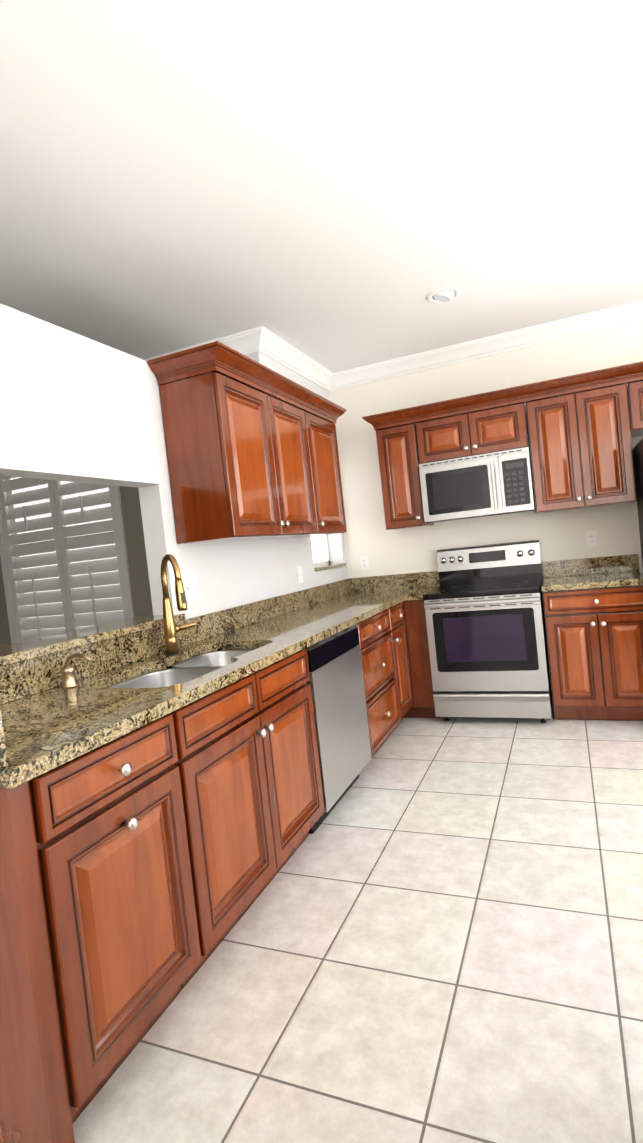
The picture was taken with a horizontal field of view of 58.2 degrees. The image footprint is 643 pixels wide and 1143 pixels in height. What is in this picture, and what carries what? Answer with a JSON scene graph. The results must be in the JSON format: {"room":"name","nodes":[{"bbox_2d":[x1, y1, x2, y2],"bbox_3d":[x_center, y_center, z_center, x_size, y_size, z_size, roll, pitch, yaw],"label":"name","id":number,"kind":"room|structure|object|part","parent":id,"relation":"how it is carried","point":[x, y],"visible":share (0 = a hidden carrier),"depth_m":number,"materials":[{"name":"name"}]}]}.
{"room":"kitchen","nodes":[
{"label":"kitchen","id":0,"kind":"room"},
{"bbox_2d":[0,479,152,646],"bbox_3d":[-3.173,0.081,5.134,6.000,2.735,0.200,-5,2,23],"label":"wall","id":1,"kind":"structure","parent":0,"point":[136,549],"depth_m":4.26,"materials":[{"name":"beige paint"}]},
{"bbox_2d":[10,477,122,629],"bbox_3d":[-1.953,0.059,4.699,1.300,2.050,0.010,-5,2,23],"label":"window","id":2,"kind":"structure","parent":1,"relation":"in","point":[63,497],"depth_m":4.72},
{"bbox_2d":[0,476,134,643],"bbox_3d":[-2.019,0.072,4.542,1.300,2.050,0.078,-5,2,23],"label":"window shutter","id":3,"kind":"object","parent":2,"relation":"attached to","point":[70,608],"visible":0.46,"depth_m":4.54,"materials":[{"name":"white wood"}]},
{"bbox_2d":[0,304,284,618],"bbox_3d":[-1.510,0.293,0.940,0.120,2.260,6.275,-5,2,23],"label":"wall","id":4,"kind":"structure","parent":0,"point":[75,407],"depth_m":2.44,"materials":[{"name":"white paint"}]},
{"bbox_2d":[0,613,184,666],"bbox_3d":[-1.178,0.303,1.739,0.266,0.032,2.196,-5,2,23],"label":"bar","id":5,"kind":"object","parent":4,"relation":"on","point":[26,650],"visible":1,"depth_m":2.17,"materials":[{"name":"beige stone"}]},
{"bbox_2d":[181,576,198,600],"bbox_3d":[-0.642,0.081,2.851,0.020,0.115,0.116,-5,2,23],"label":"outlet","id":6,"kind":"object","parent":4,"relation":"attached to","point":[190,586],"visible":0.94,"depth_m":2.85,"materials":[{"name":"white plastic"}]},
{"bbox_2d":[144,326,271,360],"bbox_3d":[-3.144,-1.232,4.857,6.090,0.112,0.090,-5,2,23],"label":"crown molding","id":7,"kind":"structure","parent":4,"relation":"attached to","point":[266,342],"depth_m":3.74,"materials":[{"name":"white"}]},
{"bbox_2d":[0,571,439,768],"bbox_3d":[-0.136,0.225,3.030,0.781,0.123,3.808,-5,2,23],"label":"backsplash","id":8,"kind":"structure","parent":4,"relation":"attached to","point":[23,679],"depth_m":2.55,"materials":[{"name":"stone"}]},
{"bbox_2d":[159,372,316,543],"bbox_3d":[-0.384,-0.561,3.155,0.356,0.760,0.983,-5,2,23],"label":"upper cabinet","id":9,"kind":"object","parent":4,"relation":"attached to","point":[238,461],"visible":1,"depth_m":2.76,"materials":[{"name":"brown wood"}]},
{"bbox_2d":[147,341,346,423],"bbox_3d":[-0.313,-1.010,3.376,0.388,0.098,1.648,-5,2,23],"label":"crown molding","id":10,"kind":"structure","parent":9,"relation":"attached to","point":[223,359],"depth_m":2.78,"materials":[{"name":"brown wood"}]},
{"bbox_2d":[245,351,347,593],"bbox_3d":[-0.133,-0.218,4.398,0.200,2.735,1.225,-5,2,23],"label":"wall","id":11,"kind":"structure","parent":0,"point":[295,553],"depth_m":4.17,"materials":[{"name":"white paint"}]},
{"bbox_2d":[260,333,335,390],"bbox_3d":[-0.162,-1.529,4.242,0.090,0.112,1.110,-5,2,23],"label":"crown molding","id":12,"kind":"structure","parent":11,"relation":"attached to","point":[283,353],"depth_m":4.25,"materials":[{"name":"white"}]},
{"bbox_2d":[297,566,302,582],"bbox_3d":[-0.142,0.020,4.041,0.020,0.115,0.070,-5,2,23],"label":"light switch","id":13,"kind":"object","parent":11,"relation":"attached to","point":[300,574],"visible":1,"depth_m":4.03,"materials":[{"name":"white plastic"}]},
{"bbox_2d":[279,411,346,538],"bbox_3d":[-0.093,-0.618,3.852,0.356,0.760,0.523,-5,2,23],"label":"upper cabinet","id":14,"kind":"object","parent":11,"relation":"attached to","point":[325,475],"visible":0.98,"depth_m":3.78,"materials":[{"name":"brown wood"}]},
{"bbox_2d":[311,535,329,566],"bbox_3d":[-0.108,-0.447,4.617,0.045,0.830,0.630,-5,2,23],"label":"kitchen window","id":15,"kind":"structure","parent":11,"relation":"in","point":[320,550],"depth_m":4.80,"materials":[{"name":"white glass"}]},
{"bbox_2d":[314,563,345,571],"bbox_3d":[0.022,-0.031,4.596,0.146,0.026,0.628,-5,2,23],"label":"window sill","id":16,"kind":"structure","parent":11,"relation":"attached to","point":[325,567],"depth_m":4.54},
{"bbox_2d":[0,0,642,372],"bbox_3d":[-2.130,-1.335,1.732,10.800,0.100,7.900,-5,2,23],"label":"ceiling","id":17,"kind":"structure","parent":0,"point":[333,186],"depth_m":2.19,"materials":[{"name":"white paint"}]},
{"bbox_2d":[427,287,460,302],"bbox_3d":[0.728,-1.651,3.448,0.200,0.073,0.200,-5,2,23],"label":"recessed light","id":18,"kind":"object","parent":17,"relation":"in","point":[447,293],"visible":0.96,"depth_m":3.41,"materials":[{"name":"white"}]},
{"bbox_2d":[73,701,642,1142],"bbox_3d":[-1.829,1.482,1.834,10.800,0.100,7.900,-5,2,23],"label":"floor","id":19,"kind":"structure","parent":0,"point":[435,935],"depth_m":1.74,"materials":[{"name":"tile"}]},
{"bbox_2d":[0,713,200,1142],"bbox_3d":[-0.755,0.886,1.579,0.644,0.876,0.543,-5,2,23],"label":"base cabinet","id":20,"kind":"object","parent":19,"relation":"on","point":[114,857],"depth_m":1.36,"materials":[{"name":"brown wood"}]},
{"bbox_3d":[-0.873,0.906,1.364,0.592,0.876,0.054,-5,2,23],"label":"left base cabinet end panel","id":21,"kind":"part","parent":20,"relation":"part of","materials":[{"name":"brown wood"}]},
{"bbox_2d":[166,648,324,989],"bbox_3d":[-0.465,0.830,2.276,0.644,0.876,0.960,-5,2,23],"label":"base cabinet","id":22,"kind":"object","parent":19,"relation":"on","point":[247,763],"visible":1,"depth_m":2.03,"materials":[{"name":"brown wood"}]},
{"bbox_2d":[0,587,421,788],"bbox_3d":[-0.195,0.311,3.059,0.631,0.038,3.808,-5,2,23],"label":"countertop","id":23,"kind":"structure","parent":22,"relation":"on","point":[45,731],"depth_m":1.84,"materials":[{"name":"stone"}]},
{"bbox_2d":[61,653,91,688],"bbox_3d":[-0.846,0.341,2.002,0.140,0.117,0.057,-5,2,23],"label":"soap dispenser","id":24,"kind":"object","parent":23,"relation":"on","point":[69,679],"visible":1,"depth_m":2.00,"materials":[{"name":"brown metal"}]},
{"bbox_2d":[161,554,196,655],"bbox_3d":[-0.606,0.139,2.466,0.196,0.434,0.210,-5,2,23],"label":"bronze faucet","id":25,"kind":"object","parent":23,"relation":"on","point":[171,628],"visible":1,"depth_m":2.48,"materials":[{"name":"brown metal"}]},
{"bbox_2d":[107,648,256,687],"bbox_3d":[-0.484,0.495,2.299,0.450,0.210,0.875,-5,2,23],"label":"undermount sink","id":26,"kind":"object","parent":23,"relation":"in","point":[187,670],"visible":0.1,"depth_m":2.38,"materials":[{"name":"silver metal"}]},
{"bbox_2d":[307,624,371,833],"bbox_3d":[-0.156,0.770,3.039,0.599,0.874,0.666,-5,2,23],"label":"dishwasher","id":27,"kind":"object","parent":19,"relation":"on","point":[336,681],"visible":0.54,"depth_m":2.86,"materials":[{"name":"silver metal"}]},
{"bbox_2d":[356,609,399,769],"bbox_3d":[0.104,0.719,3.641,0.644,0.876,0.625,-5,2,23],"label":"base cabinet","id":28,"kind":"object","parent":19,"relation":"on","point":[379,679],"visible":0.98,"depth_m":3.51,"materials":[{"name":"brown wood"}]},
{"bbox_2d":[388,602,413,737],"bbox_3d":[0.297,0.682,4.103,0.644,0.876,0.370,-5,2,23],"label":"base cabinet","id":29,"kind":"object","parent":19,"relation":"on","point":[401,658],"visible":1,"depth_m":3.98,"materials":[{"name":"brown wood"}]},
{"bbox_2d":[403,600,439,717],"bbox_3d":[0.541,0.641,4.521,0.772,0.876,0.586,-5,2,23],"label":"base cabinet","id":30,"kind":"object","parent":19,"relation":"on","point":[423,706],"visible":0.04,"depth_m":4.14,"materials":[{"name":"brown wood"}]},
{"bbox_2d":[404,586,438,600],"bbox_3d":[0.772,0.161,4.370,0.148,0.038,0.631,-5,2,23],"label":"countertop","id":31,"kind":"structure","parent":30,"relation":"on","point":[417,594],"depth_m":4.14,"materials":[{"name":"stone"}]},
{"bbox_2d":[423,540,551,722],"bbox_3d":[1.204,0.419,4.156,0.760,1.203,0.708,-5,2,23],"label":"range","id":32,"kind":"object","parent":19,"relation":"on","point":[486,627],"visible":1,"depth_m":3.91,"materials":[{"name":"silver metal"}]},
{"bbox_2d":[542,585,642,720],"bbox_3d":[1.878,0.519,3.922,0.622,0.876,0.644,-5,2,23],"label":"base cabinet","id":33,"kind":"object","parent":19,"relation":"on","point":[594,636],"visible":1,"depth_m":3.68,"materials":[{"name":"brown wood"}]},
{"bbox_2d":[541,571,642,591],"bbox_3d":[1.836,0.063,3.918,0.633,0.038,0.631,-5,2,23],"label":"countertop","id":34,"kind":"structure","parent":33,"relation":"on","point":[619,579],"depth_m":3.73,"materials":[{"name":"stone"}]},
{"bbox_2d":[632,438,642,565],"bbox_3d":[2.510,-0.001,3.501,0.902,1.805,0.840,-5,2,23],"label":"refrigerator","id":35,"kind":"object","parent":19,"relation":"on","point":[637,449],"visible":1,"depth_m":3.87,"materials":[{"name":"black metal"}]},
{"bbox_2d":[329,322,642,578],"bbox_3d":[2.250,-0.464,4.159,4.800,2.735,0.200,-5,2,23],"label":"wall","id":36,"kind":"structure","parent":0,"point":[560,535],"depth_m":4.48,"materials":[{"name":"beige paint"}]},
{"bbox_2d":[360,556,368,569],"bbox_3d":[0.362,-0.072,4.864,0.070,0.115,0.009,-5,2,23],"label":"electrical outlet","id":37,"kind":"object","parent":36,"relation":"attached to","point":[364,562],"visible":1,"depth_m":4.86,"materials":[{"name":"white plastic"}]},
{"bbox_2d":[376,423,433,529],"bbox_3d":[0.645,-0.719,4.484,0.303,0.760,0.386,-5,2,23],"label":"upper cabinet","id":38,"kind":"object","parent":36,"relation":"attached to","point":[397,447],"visible":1,"depth_m":4.34,"materials":[{"name":"brown wood"}]},
{"bbox_2d":[415,403,529,463],"bbox_3d":[1.116,-0.988,4.266,0.768,0.310,0.386,-5,2,23],"label":"upper cabinet","id":39,"kind":"object","parent":36,"relation":"attached to","point":[503,428],"visible":0.98,"depth_m":4.11,"materials":[{"name":"brown wood"}]},
{"bbox_2d":[419,447,535,521],"bbox_3d":[1.150,-0.619,4.253,0.760,0.425,0.437,-5,2,23],"label":"microwave","id":40,"kind":"object","parent":39,"relation":"attached to","point":[490,484],"visible":1,"depth_m":4.09,"materials":[{"name":"silver metal"}]},
{"bbox_2d":[328,300,642,390],"bbox_3d":[2.147,-1.765,3.940,4.600,0.112,0.090,-5,2,23],"label":"crown molding","id":41,"kind":"structure","parent":36,"relation":"attached to","point":[631,313],"depth_m":4.30,"materials":[{"name":"white"}]},
{"bbox_2d":[526,383,636,513],"bbox_3d":[1.783,-0.821,4.001,0.618,0.765,0.386,-5,2,23],"label":"upper cabinet","id":42,"kind":"object","parent":36,"relation":"attached to","point":[581,452],"visible":1,"depth_m":3.85,"materials":[{"name":"brown wood"}]},
{"bbox_2d":[542,554,639,577],"bbox_3d":[1.946,-0.038,4.198,0.633,0.120,0.020,-5,2,23],"label":"backsplash","id":43,"kind":"structure","parent":36,"relation":"attached to","point":[600,565],"depth_m":4.18,"materials":[{"name":"stone"}]},
{"bbox_2d":[586,530,597,546],"bbox_3d":[1.956,-0.237,4.186,0.070,0.115,0.009,-5,2,23],"label":"electrical outlet","id":44,"kind":"object","parent":36,"relation":"attached to","point":[591,538],"visible":1,"depth_m":4.18,"materials":[{"name":"white plastic"}]},
{"bbox_2d":[627,380,642,436],"bbox_3d":[2.473,-1.113,3.690,0.928,0.310,0.386,-5,2,23],"label":"upper cabinet","id":45,"kind":"object","parent":36,"relation":"attached to","point":[635,396],"visible":0.9,"depth_m":3.71,"materials":[{"name":"brown wood"}]},
{"bbox_2d":[362,361,642,430],"bbox_3d":[1.662,-1.244,4.000,2.772,0.098,0.418,-5,2,23],"label":"crown molding","id":46,"kind":"structure","parent":45,"relation":"attached to","point":[603,378],"depth_m":3.96,"materials":[{"name":"brown wood"}]}
]}

